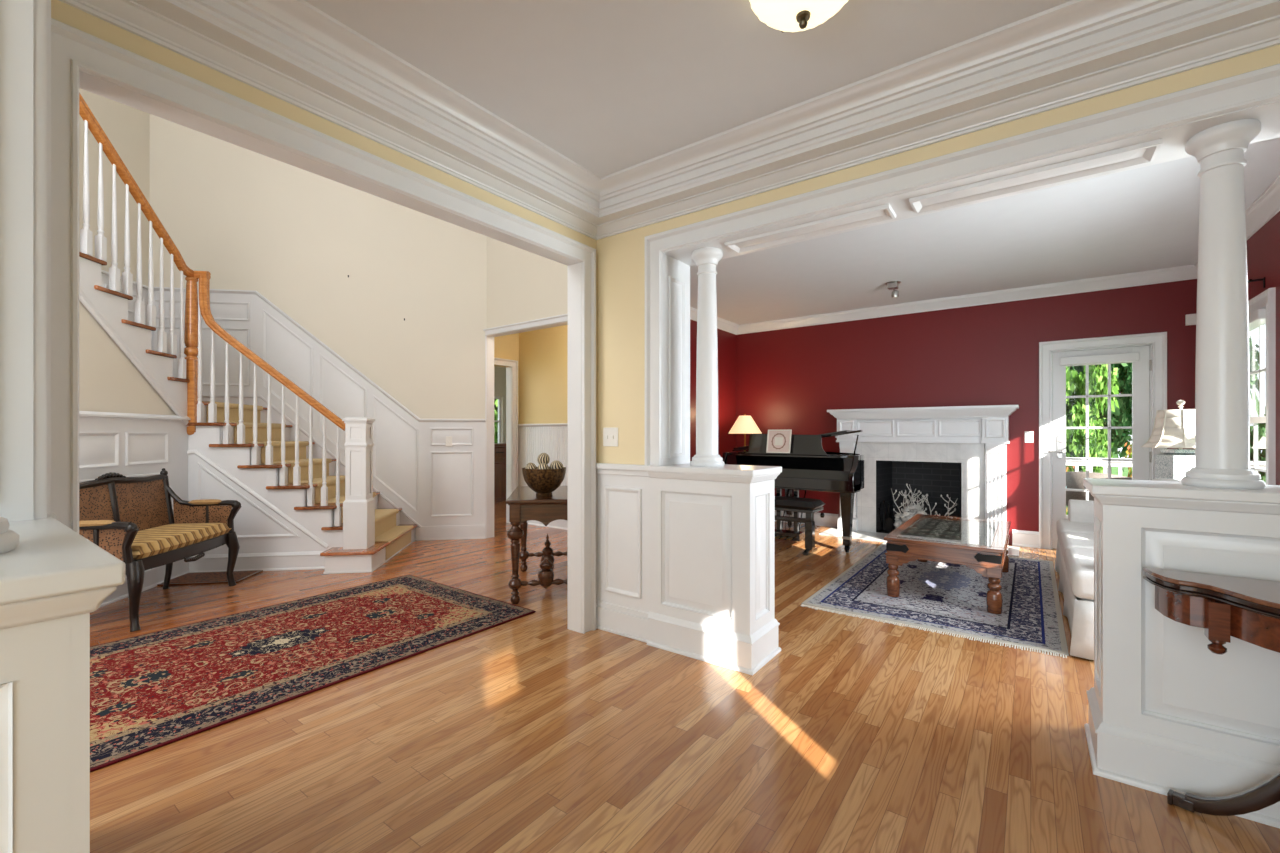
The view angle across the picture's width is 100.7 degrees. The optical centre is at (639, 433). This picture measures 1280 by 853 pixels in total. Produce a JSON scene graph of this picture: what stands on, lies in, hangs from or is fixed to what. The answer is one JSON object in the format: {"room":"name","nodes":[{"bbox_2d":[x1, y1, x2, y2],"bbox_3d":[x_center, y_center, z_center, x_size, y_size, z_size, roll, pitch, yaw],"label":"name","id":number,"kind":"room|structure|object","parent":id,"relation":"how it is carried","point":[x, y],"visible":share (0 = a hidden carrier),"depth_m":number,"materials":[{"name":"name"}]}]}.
{"room":"entrance hall","nodes":[
{"label":"entrance hall","id":0,"kind":"room"},
{"bbox_2d":[0,515,125,852],"bbox_3d":[-1.122,0.690,0.827,0.732,1.020,0.344,0,0,36],"label":"wall","id":1,"kind":"structure","parent":0,"point":[51,583],"depth_m":0.71,"materials":[{"name":"white paint"}]},
{"bbox_2d":[0,517,18,553],"bbox_3d":[-1.049,-0.426,0.767,0.196,1.212,0.196,0,0,36],"label":"column","id":2,"kind":"structure","parent":1,"relation":"on","point":[9,540],"depth_m":0.81,"materials":[{"name":"white paint"}]},
{"bbox_2d":[79,88,149,285],"bbox_3d":[-4.840,-1.400,2.965,0.120,5.200,5.500,0,0,-9],"label":"wall","id":3,"kind":"structure","parent":0,"point":[127,128],"depth_m":5.21,"materials":[{"name":"beige paint"}]},
{"bbox_2d":[101,269,147,324],"bbox_3d":[-5.043,-1.033,4.850,0.042,1.666,1.511,0,0,-9],"label":"trim","id":4,"kind":"structure","parent":3,"relation":"attached to","point":[104,274],"depth_m":5.34,"materials":[{"name":"white paint"}]},
{"bbox_2d":[79,300,175,414],"bbox_3d":[-3.712,-0.210,2.933,0.101,2.820,3.300,0,0,-9],"label":"wall","id":5,"kind":"structure","parent":0,"point":[109,381],"depth_m":3.77,"materials":[{"name":"beige paint"}]},
{"bbox_2d":[79,411,190,607],"bbox_3d":[-3.650,0.522,2.993,0.042,1.355,3.200,0,0,-9],"label":"trim","id":6,"kind":"structure","parent":5,"relation":"attached to","point":[126,444],"depth_m":4.01,"materials":[{"name":"white paint"}]},
{"bbox_2d":[150,114,486,418],"bbox_3d":[-3.525,-1.400,5.905,3.560,5.200,0.121,0,0,-9],"label":"wall","id":7,"kind":"structure","parent":0,"point":[293,236],"depth_m":5.87,"materials":[{"name":"beige paint"}]},
{"bbox_2d":[151,287,485,540],"bbox_3d":[-3.473,-0.174,5.830,3.440,2.748,0.042,0,0,-9],"label":"trim","id":8,"kind":"structure","parent":7,"relation":"attached to","point":[438,488],"depth_m":5.87,"materials":[{"name":"white paint"}]},
{"bbox_2d":[446,436,451,446],"bbox_3d":[-2.171,0.085,6.019,0.070,0.115,0.014,0,0,-9],"label":"light switch","id":9,"kind":"object","parent":7,"relation":"attached to","point":[448,438],"visible":1,"depth_m":6.02,"materials":[{"name":"white plastic"}]},
{"bbox_2d":[51,0,596,462],"bbox_3d":[-1.320,-1.400,1.967,0.100,5.200,4.200,0,0,36],"label":"wall","id":10,"kind":"structure","parent":0,"point":[62,12],"depth_m":1.90,"materials":[{"name":"yellow paint"}]},
{"bbox_2d":[51,18,595,633],"bbox_3d":[-1.016,0.032,2.381,0.166,2.336,2.297,0,0,36],"label":"trim","id":11,"kind":"structure","parent":10,"relation":"attached to","point":[80,59],"depth_m":1.88,"materials":[{"name":"white paint"}]},
{"bbox_2d":[494,366,505,442],"bbox_3d":[-2.285,-0.200,8.891,3.010,2.800,4.400,0,0,36],"label":"wall","id":12,"kind":"structure","parent":0,"point":[499,372],"depth_m":10.60,"materials":[{"name":"beige paint"}]},
{"bbox_2d":[494,396,500,442],"bbox_3d":[-3.282,-0.250,9.998,0.050,1.000,1.600,0,0,36],"label":"window","id":13,"kind":"structure","parent":12,"relation":"in","point":[495,397],"depth_m":10.61,"materials":[{"name":"white paint"}]},
{"bbox_2d":[494,333,518,423],"bbox_3d":[-1.840,-0.200,6.655,0.560,2.800,1.330,0,0,36],"label":"wall","id":14,"kind":"structure","parent":0,"point":[506,346],"depth_m":7.07,"materials":[{"name":"yellow paint"}]},
{"bbox_2d":[494,357,517,522],"bbox_3d":[-1.955,0.105,6.858,0.133,2.190,0.860,0,0,36],"label":"trim","id":15,"kind":"structure","parent":14,"relation":"attached to","point":[512,369],"depth_m":7.14,"materials":[{"name":"white paint"}]},
{"bbox_2d":[487,237,566,327],"bbox_3d":[-1.119,-1.400,5.695,1.760,5.200,0.100,0,0,36],"label":"wall","id":16,"kind":"structure","parent":0,"point":[523,285],"depth_m":5.78,"materials":[{"name":"beige paint"}]},
{"bbox_2d":[483,314,566,537],"bbox_3d":[-1.169,-0.004,5.715,1.569,2.407,0.132,0,0,36],"label":"trim","id":17,"kind":"structure","parent":16,"relation":"attached to","point":[559,320],"depth_m":6.11,"materials":[{"name":"white paint"}]},
{"bbox_2d":[519,325,566,423],"bbox_3d":[-0.790,-0.200,6.646,2.060,2.800,0.100,0,0,36],"label":"wall","id":18,"kind":"structure","parent":0,"point":[542,352],"depth_m":6.93,"materials":[{"name":"yellow paint"}]},
{"bbox_2d":[518,423,566,529],"bbox_3d":[-0.833,0.532,6.588,2.060,1.336,0.044,0,0,36],"label":"trim","id":19,"kind":"structure","parent":18,"relation":"attached to","point":[550,439],"depth_m":6.92,"materials":[{"name":"white paint"}]},
{"bbox_2d":[90,501,1279,852],"bbox_3d":[-2.020,1.240,3.664,10.400,0.080,10.700,0,0,36],"label":"floor","id":20,"kind":"structure","parent":0,"point":[531,733],"depth_m":2.02,"materials":[{"name":"brown wood"}]},
{"bbox_2d":[79,468,241,631],"bbox_3d":[-3.389,0.735,3.680,0.565,0.943,1.114,0,0,-9],"label":"settee","id":21,"kind":"object","parent":20,"relation":"on","point":[133,519],"visible":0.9,"depth_m":3.69,"materials":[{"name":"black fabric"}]},
{"bbox_2d":[131,523,230,559],"bbox_3d":[-3.348,0.743,3.686,0.445,0.115,0.930,0,0,-9],"label":"seat cushion","id":22,"kind":"object","parent":21,"relation":"on","point":[156,541],"depth_m":3.68,"materials":[{"name":"yellow fabric"}]},
{"bbox_2d":[157,570,262,585],"bbox_3d":[-3.561,1.192,4.405,0.600,0.014,0.365,0,0,-9],"label":"floor vent","id":23,"kind":"object","parent":20,"relation":"in","point":[192,578],"visible":1,"depth_m":4.38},
{"bbox_2d":[79,92,416,573],"bbox_3d":[-3.607,-0.765,4.279,2.680,3.930,3.043,0,0,-9],"label":"staircase","id":24,"kind":"structure","parent":20,"relation":"on","point":[294,513],"depth_m":4.63,"materials":[{"name":"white wood"}]},
{"bbox_2d":[90,575,535,771],"bbox_3d":[-2.057,1.194,3.041,1.560,0.009,2.455,0,0,36],"label":"rug","id":25,"kind":"object","parent":20,"relation":"on","point":[150,691],"visible":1,"depth_m":2.85,"materials":[{"name":"red fabric"}]},
{"bbox_2d":[494,443,505,501],"bbox_3d":[-2.699,0.690,9.786,0.841,1.020,1.550,0,0,36],"label":"base cabinet","id":26,"kind":"object","parent":20,"relation":"on","point":[499,448],"visible":0.17,"depth_m":9.42,"materials":[{"name":"wood"}]},
{"bbox_2d":[506,486,566,603],"bbox_3d":[-0.737,0.831,4.228,0.550,0.738,1.018,0,0,-9],"label":"console table","id":27,"kind":"object","parent":20,"relation":"on","point":[524,504],"visible":0.62,"depth_m":3.76,"materials":[{"name":"brown wood"}]},
{"bbox_2d":[522,466,565,495],"bbox_3d":[-0.725,0.358,4.012,0.325,0.205,0.332,0,0,36],"label":"decorative bowl","id":28,"kind":"object","parent":27,"relation":"on","point":[543,482],"visible":0.94,"depth_m":3.90,"materials":[{"name":"brown metal"}]},
{"bbox_2d":[525,463,536,468],"bbox_3d":[-0.818,0.261,3.978,0.086,0.092,0.085,0,0,-12],"label":"striped ball","id":29,"kind":"object","parent":28,"relation":"in","point":[529,465],"visible":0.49,"depth_m":3.95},
{"bbox_2d":[537,453,549,463],"bbox_3d":[-0.732,0.193,4.021,0.093,0.100,0.094,0,0,-9],"label":"striped ball","id":30,"kind":"object","parent":28,"relation":"in","point":[543,457],"visible":0.81,"depth_m":3.99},
{"bbox_2d":[538,463,548,468],"bbox_3d":[-0.720,0.261,3.947,0.086,0.092,0.086,0,0,43],"label":"striped ball","id":31,"kind":"object","parent":28,"relation":"in","point":[542,465],"visible":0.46,"depth_m":3.92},
{"bbox_2d":[550,460,562,468],"bbox_3d":[-0.633,0.256,4.016,0.104,0.111,0.103,0,0,17],"label":"striped ball","id":32,"kind":"object","parent":28,"relation":"in","point":[556,464],"visible":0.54,"depth_m":3.98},
{"bbox_2d":[722,430,864,551],"bbox_3d":[1.910,0.578,6.199,1.512,1.241,1.505,0,0,36],"label":"grand piano","id":33,"kind":"object","parent":20,"relation":"on","point":[807,466],"visible":0.77,"depth_m":5.57,"materials":[{"name":"black wood"}]},
{"bbox_2d":[728,414,761,445],"bbox_3d":[1.379,0.470,6.960,0.434,1.460,0.434,0,0,36],"label":"table lamp","id":34,"kind":"object","parent":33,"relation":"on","point":[744,424],"visible":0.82,"depth_m":6.84,"materials":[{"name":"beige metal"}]},
{"bbox_2d":[766,429,791,452],"bbox_3d":[1.511,0.080,5.769,0.260,0.258,0.078,0,0,33],"label":"framed print","id":35,"kind":"object","parent":33,"relation":"on","point":[778,441],"visible":1,"depth_m":5.76,"materials":[{"name":"paper"}]},
{"bbox_2d":[775,496,824,555],"bbox_3d":[1.456,0.932,5.533,0.916,0.535,0.365,0,0,36],"label":"piano bench","id":36,"kind":"object","parent":20,"relation":"on","point":[809,506],"visible":0.52,"depth_m":5.31,"materials":[{"name":"black wood"}]},
{"bbox_2d":[819,405,1019,556],"bbox_3d":[3.231,0.450,6.178,1.940,1.500,1.060,0,0,36],"label":"fireplace","id":37,"kind":"object","parent":20,"relation":"on","point":[960,452],"visible":0.7,"depth_m":6.15,"materials":[{"name":"white paint"}]},
{"bbox_2d":[878,500,892,532],"bbox_3d":[2.961,0.992,6.438,0.156,0.390,0.149,0,0,-12],"label":"tools","id":38,"kind":"object","parent":37,"relation":"in","point":[888,525],"visible":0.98,"depth_m":6.42,"materials":[{"name":"metal"}]},
{"bbox_2d":[827,405,1018,419],"bbox_3d":[3.190,-0.237,6.121,1.930,0.125,0.360,0,0,36],"label":"mantel shelf","id":39,"kind":"object","parent":37,"relation":"attached to","point":[987,412],"depth_m":5.93,"materials":[{"name":"white paint"}]},
{"bbox_2d":[891,483,957,529],"bbox_3d":[3.393,0.894,6.314,0.710,0.597,0.284,0,0,39],"label":"sculpture","id":40,"kind":"object","parent":37,"relation":"in","point":[914,509],"visible":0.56,"depth_m":6.34,"materials":[{"name":"silver metal"}]},
{"bbox_2d":[800,542,1068,657],"bbox_3d":[2.495,1.194,4.341,1.465,0.009,2.699,0,0,36],"label":"rug","id":41,"kind":"object","parent":20,"relation":"on","point":[950,598],"visible":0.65,"depth_m":3.79,"materials":[{"name":"fabric"}]},
{"bbox_2d":[884,514,1010,613],"bbox_3d":[2.501,0.971,4.244,0.730,0.438,1.420,0,0,36],"label":"coffee table","id":42,"kind":"object","parent":41,"relation":"on","point":[981,545],"visible":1,"depth_m":3.85,"materials":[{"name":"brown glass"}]},
{"bbox_2d":[1055,478,1180,659],"bbox_3d":[3.353,0.764,3.479,0.931,0.848,2.275,0,0,36],"label":"sofa","id":43,"kind":"object","parent":20,"relation":"on","point":[1074,563],"visible":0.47,"depth_m":3.21,"materials":[{"name":"white fabric"}]},
{"bbox_2d":[1056,519,1093,542],"bbox_3d":[3.707,0.810,4.135,0.700,0.160,0.745,0,0,36],"label":"seat cushion","id":44,"kind":"object","parent":43,"relation":"on","point":[1062,525],"depth_m":4.23,"materials":[{"name":"white fabric"}]},
{"bbox_2d":[1060,531,1093,561],"bbox_3d":[3.278,0.810,3.553,0.700,0.160,0.690,0,0,36],"label":"seat cushion","id":45,"kind":"object","parent":43,"relation":"on","point":[1068,539],"depth_m":3.67,"materials":[{"name":"white fabric"}]},
{"bbox_2d":[1065,547,1093,600],"bbox_3d":[2.839,0.810,2.957,0.700,0.160,0.780,0,0,36],"label":"seat cushion","id":46,"kind":"object","parent":43,"relation":"on","point":[1079,562],"depth_m":2.89,"materials":[{"name":"white fabric"}]},
{"bbox_2d":[1152,478,1180,481],"bbox_3d":[3.948,0.540,3.957,0.220,0.400,0.625,0,0,36],"label":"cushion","id":47,"kind":"object","parent":43,"relation":"on","point":[1158,479],"depth_m":3.96,"materials":[{"name":"white fabric"}]},
{"bbox_2d":[1143,567,1279,815],"bbox_3d":[1.907,0.824,1.339,0.871,0.752,0.486,0,0,36],"label":"table","id":48,"kind":"object","parent":20,"relation":"on","point":[1245,609],"visible":1,"depth_m":1.57,"materials":[{"name":"brown wood"}]},
{"bbox_2d":[1204,598,1229,654],"bbox_3d":[1.692,0.568,1.554,0.044,0.154,0.044,0,0,36],"label":"pendant","id":49,"kind":"object","parent":48,"relation":"attached to","point":[1216,610],"depth_m":1.54,"materials":[{"name":"brown wood"}]},
{"bbox_3d":[4.627,0.857,4.540,0.440,0.685,0.480,0,0,36],"label":"end table","id":50,"kind":"object","parent":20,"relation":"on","visible":0},
{"bbox_2d":[1141,400,1194,480],"bbox_3d":[4.615,0.111,4.524,0.458,0.806,0.458,0,0,16],"label":"table lamp","id":51,"kind":"object","parent":50,"relation":"on","point":[1175,428],"visible":0.65,"depth_m":4.45,"materials":[{"name":"white fabric"}]},
{"bbox_2d":[1155,449,1194,480],"bbox_3d":[4.615,0.322,4.524,0.236,0.385,0.236,0,0,16],"label":"lamp base","id":52,"kind":"object","parent":51,"relation":"on","point":[1172,463],"depth_m":4.45,"materials":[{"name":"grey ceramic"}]},
{"bbox_2d":[304,0,1071,177],"bbox_3d":[0.417,-1.445,1.333,3.450,0.050,2.360,0,0,36],"label":"ceiling","id":53,"kind":"structure","parent":0,"point":[609,86],"depth_m":1.96,"materials":[{"name":"paint"}]},
{"bbox_2d":[749,0,847,31],"bbox_3d":[0.507,-1.337,1.627,0.347,0.165,0.342,0,0,36],"label":"ceiling lamp","id":54,"kind":"object","parent":53,"relation":"attached to","point":[783,15],"visible":1,"depth_m":1.65,"materials":[{"name":"beige glass"}]},
{"bbox_2d":[690,319,735,460],"bbox_3d":[0.416,-0.275,6.446,0.120,2.950,3.130,0,0,36],"label":"wall","id":55,"kind":"structure","parent":0,"point":[726,341],"depth_m":7.33,"materials":[{"name":"red paint"}]},
{"bbox_2d":[775,510,837,527],"bbox_3d":[1.068,1.116,6.015,1.440,0.168,3.050,0,0,36],"label":"baseboard","id":56,"kind":"structure","parent":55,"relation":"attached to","point":[829,520],"depth_m":6.91,"materials":[{"name":"white paint"}]},
{"bbox_2d":[597,45,1279,464],"bbox_3d":[1.214,-0.250,2.397,3.470,2.900,0.300,0,0,36],"label":"wall","id":57,"kind":"structure","parent":0,"point":[620,257],"depth_m":3.11,"materials":[{"name":"yellow paint"}]},
{"bbox_2d":[603,427,617,446],"bbox_3d":[-0.181,0.018,3.230,0.115,0.115,0.014,0,0,36],"label":"light switch","id":58,"kind":"object","parent":57,"relation":"attached to","point":[610,435],"visible":1,"depth_m":3.23,"materials":[{"name":"white plastic"}]},
{"bbox_2d":[596,463,649,642],"bbox_3d":[-0.115,0.690,3.166,0.418,1.020,0.040,0,0,36],"label":"trim","id":59,"kind":"structure","parent":57,"relation":"attached to","point":[622,490],"depth_m":3.16,"materials":[{"name":"white paint"}]},
{"bbox_2d":[59,0,1279,239],"bbox_3d":[0.417,-1.315,1.333,3.450,0.213,2.360,0,0,36],"label":"trim","id":60,"kind":"structure","parent":57,"relation":"attached to","point":[293,52],"depth_m":2.02,"materials":[{"name":"white paint"}]},
{"bbox_2d":[645,64,1279,465],"bbox_3d":[1.194,-0.468,2.412,2.640,1.336,0.366,0,0,36],"label":"trim","id":61,"kind":"structure","parent":57,"relation":"attached to","point":[1156,130],"depth_m":2.30,"materials":[{"name":"white paint"}]},
{"bbox_2d":[647,463,1279,827],"bbox_3d":[1.241,0.690,2.365,2.710,1.020,0.384,0,0,36],"label":"wall","id":62,"kind":"structure","parent":0,"point":[1167,711],"depth_m":1.82,"materials":[{"name":"white paint"}]},
{"bbox_2d":[690,247,724,466],"bbox_3d":[0.381,-0.426,3.011,0.196,1.212,0.196,0,0,36],"label":"column","id":63,"kind":"structure","parent":62,"relation":"on","point":[706,259],"depth_m":2.96,"materials":[{"name":"white paint"}]},
{"bbox_2d":[1181,119,1265,488],"bbox_3d":[1.998,-0.426,1.820,0.196,1.212,0.196,0,0,36],"label":"column","id":64,"kind":"structure","parent":62,"relation":"on","point":[1222,370],"depth_m":1.78,"materials":[{"name":"white paint"}]},
{"bbox_2d":[736,279,1196,544],"bbox_3d":[3.286,-0.275,6.361,4.840,2.950,0.140,0,0,36],"label":"wall","id":65,"kind":"structure","parent":0,"point":[988,354],"depth_m":6.06,"materials":[{"name":"red paint"}]},
{"bbox_2d":[690,175,1279,334],"bbox_3d":[2.046,-1.493,4.579,4.720,0.116,4.200,0,0,36],"label":"trim","id":66,"kind":"structure","parent":65,"relation":"attached to","point":[1266,206],"depth_m":5.62,"materials":[{"name":"white paint"}]},
{"bbox_2d":[1012,529,1038,547],"bbox_3d":[4.109,1.116,5.650,0.230,0.168,0.028,0,0,36],"label":"baseboard","id":67,"kind":"structure","parent":65,"relation":"attached to","point":[1023,538],"depth_m":5.65,"materials":[{"name":"white paint"}]},
{"bbox_2d":[1025,431,1032,442],"bbox_3d":[4.137,0.032,5.637,0.075,0.120,0.014,0,0,36],"label":"light switch","id":68,"kind":"object","parent":65,"relation":"attached to","point":[1028,434],"visible":1,"depth_m":5.63,"materials":[{"name":"white plastic"}]},
{"bbox_2d":[1048,346,1151,548],"bbox_3d":[4.583,0.172,5.304,0.796,2.045,0.127,0,0,36],"label":"door","id":69,"kind":"structure","parent":65,"relation":"in","point":[1139,356],"depth_m":5.28,"materials":[{"name":"white paint"}]},
{"bbox_2d":[1039,332,1166,548],"bbox_3d":[4.630,0.117,5.349,0.965,2.165,0.173,0,0,36],"label":"trim","id":70,"kind":"structure","parent":65,"relation":"attached to","point":[1157,342],"depth_m":5.53,"materials":[{"name":"white paint"}]},
{"bbox_2d":[1185,314,1195,325],"bbox_3d":[5.104,-1.060,4.909,0.070,0.100,0.039,0,0,36],"label":"wall sensor","id":71,"kind":"object","parent":65,"relation":"attached to","point":[1190,319],"visible":0.89,"depth_m":4.90,"materials":[{"name":"white plastic"}]},
{"bbox_2d":[690,137,1279,324],"bbox_3d":[2.046,-1.580,4.579,4.920,0.060,4.400,0,0,36],"label":"ceiling","id":72,"kind":"structure","parent":0,"point":[1146,218],"depth_m":4.45,"materials":[{"name":"paint"}]},
{"bbox_2d":[885,281,900,297],"bbox_3d":[2.593,-1.469,5.431,0.150,0.162,0.150,0,0,36],"label":"ceiling spotlight","id":73,"kind":"object","parent":72,"relation":"attached to","point":[892,285],"visible":1,"depth_m":5.39,"materials":[{"name":"silver metal"}]},
{"bbox_2d":[1247,211,1279,484],"bbox_3d":[3.999,-0.275,3.133,0.140,2.950,4.490,0,0,36],"label":"wall","id":74,"kind":"structure","parent":0,"point":[1263,247],"depth_m":3.54,"materials":[{"name":"red paint"}]},
{"bbox_2d":[1248,277,1264,287],"bbox_3d":[4.297,-1.048,3.746,0.083,0.096,0.246,0,0,29],"label":"curtain rod","id":75,"kind":"object","parent":74,"relation":"attached to","point":[1263,279],"visible":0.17,"depth_m":3.64,"materials":[{"name":"metal"}]},
{"bbox_2d":[1248,287,1275,484],"bbox_3d":[4.593,-0.100,3.981,0.190,1.720,1.380,0,0,36],"label":"window","id":76,"kind":"structure","parent":74,"relation":"in","point":[1261,308],"depth_m":3.50,"materials":[{"name":"white paint"}]},
{"bbox_3d":[-0.358,-0.250,0.264,3.470,2.900,0.280,0,0,36],"label":"wall","id":77,"kind":"structure","parent":0,"visible":0},
{"bbox_2d":[0,0,50,521],"bbox_3d":[-0.378,-0.468,0.279,2.640,1.336,0.346,0,0,36],"label":"trim","id":78,"kind":"structure","parent":77,"relation":"attached to","point":[25,25],"depth_m":1.10,"materials":[{"name":"white paint"}]},
{"label":"outside","id":79,"kind":"structure","parent":0,"visible":0},
{"bbox_3d":[5.950,1.295,6.385,7.000,0.090,3.060,0,0,36],"label":"deck","id":80,"kind":"object","parent":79,"visible":0},
{"bbox_2d":[1066,472,1124,505],"bbox_3d":[5.488,0.849,6.417,0.600,0.805,0.656,0,0,-34],"label":"patio chair","id":81,"kind":"object","parent":80,"relation":"on","point":[1074,480],"visible":0.19,"depth_m":6.32,"materials":[{"name":"grey wicker"}]},
{"bbox_2d":[1084,477,1131,500],"bbox_3d":[5.234,0.849,5.734,0.656,0.805,0.600,0,0,16],"label":"patio chair","id":82,"kind":"object","parent":80,"relation":"on","point":[1091,498],"visible":0.02,"depth_m":5.63,"materials":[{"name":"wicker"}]},
{"bbox_2d":[1052,457,1265,518],"bbox_3d":[6.006,0.740,6.630,5.690,1.020,0.090,0,0,36],"label":"deck railing","id":83,"kind":"object","parent":80,"relation":"on","point":[1261,464],"visible":0.07,"depth_m":6.70,"materials":[{"name":"white paint"}]},
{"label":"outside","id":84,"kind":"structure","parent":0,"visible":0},
{"bbox_2d":[1066,467,1265,511],"bbox_3d":[2.967,1.875,4.024,60.000,0.150,70.000,0,0,36],"label":"lawn","id":85,"kind":"structure","parent":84,"point":[1114,470],"depth_m":24.78,"materials":[{"name":"green plant"}]},
{"bbox_2d":[494,399,497,442],"bbox_3d":[-3.853,-0.748,14.238,2.990,5.108,3.071,0,0,37],"label":"tree","id":86,"kind":"object","parent":85,"relation":"on","point":[495,400],"visible":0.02,"depth_m":13.48,"materials":[{"name":"green plant"}]},
{"bbox_2d":[1052,455,1074,514],"bbox_3d":[6.425,1.004,8.445,0.796,1.848,0.608,0,0,24],"label":"shrub","id":87,"kind":"object","parent":85,"relation":"on","point":[1067,468],"visible":0.02,"depth_m":8.28,"materials":[{"name":"green plant"}]},
{"bbox_2d":[1052,354,1119,509],"bbox_3d":[7.356,-0.391,9.411,1.744,4.393,1.792,0,0,-34],"label":"tree","id":88,"kind":"object","parent":85,"relation":"on","point":[1075,382],"visible":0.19,"depth_m":8.79,"materials":[{"name":"green plant"}]},
{"bbox_2d":[1068,363,1131,473],"bbox_3d":[10.133,-1.214,11.908,2.944,6.040,3.378,0,0,-18],"label":"tree","id":89,"kind":"object","parent":85,"relation":"on","point":[1119,437],"visible":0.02,"depth_m":10.75,"materials":[{"name":"green plant"}]},
{"bbox_2d":[1123,441,1131,476],"bbox_3d":[7.381,0.958,7.744,0.796,1.957,0.608,0,0,-38],"label":"shrub","id":90,"kind":"object","parent":85,"relation":"on","point":[1128,453],"visible":0.02,"depth_m":7.71,"materials":[{"name":"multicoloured plant"}]},
{"bbox_2d":[1117,336,1265,479],"bbox_3d":[9.098,-0.611,8.584,1.867,4.833,1.627,0,0,20],"label":"tree","id":91,"kind":"object","parent":85,"relation":"on","point":[1253,353],"visible":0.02,"depth_m":8.26,"materials":[{"name":"green plant"}]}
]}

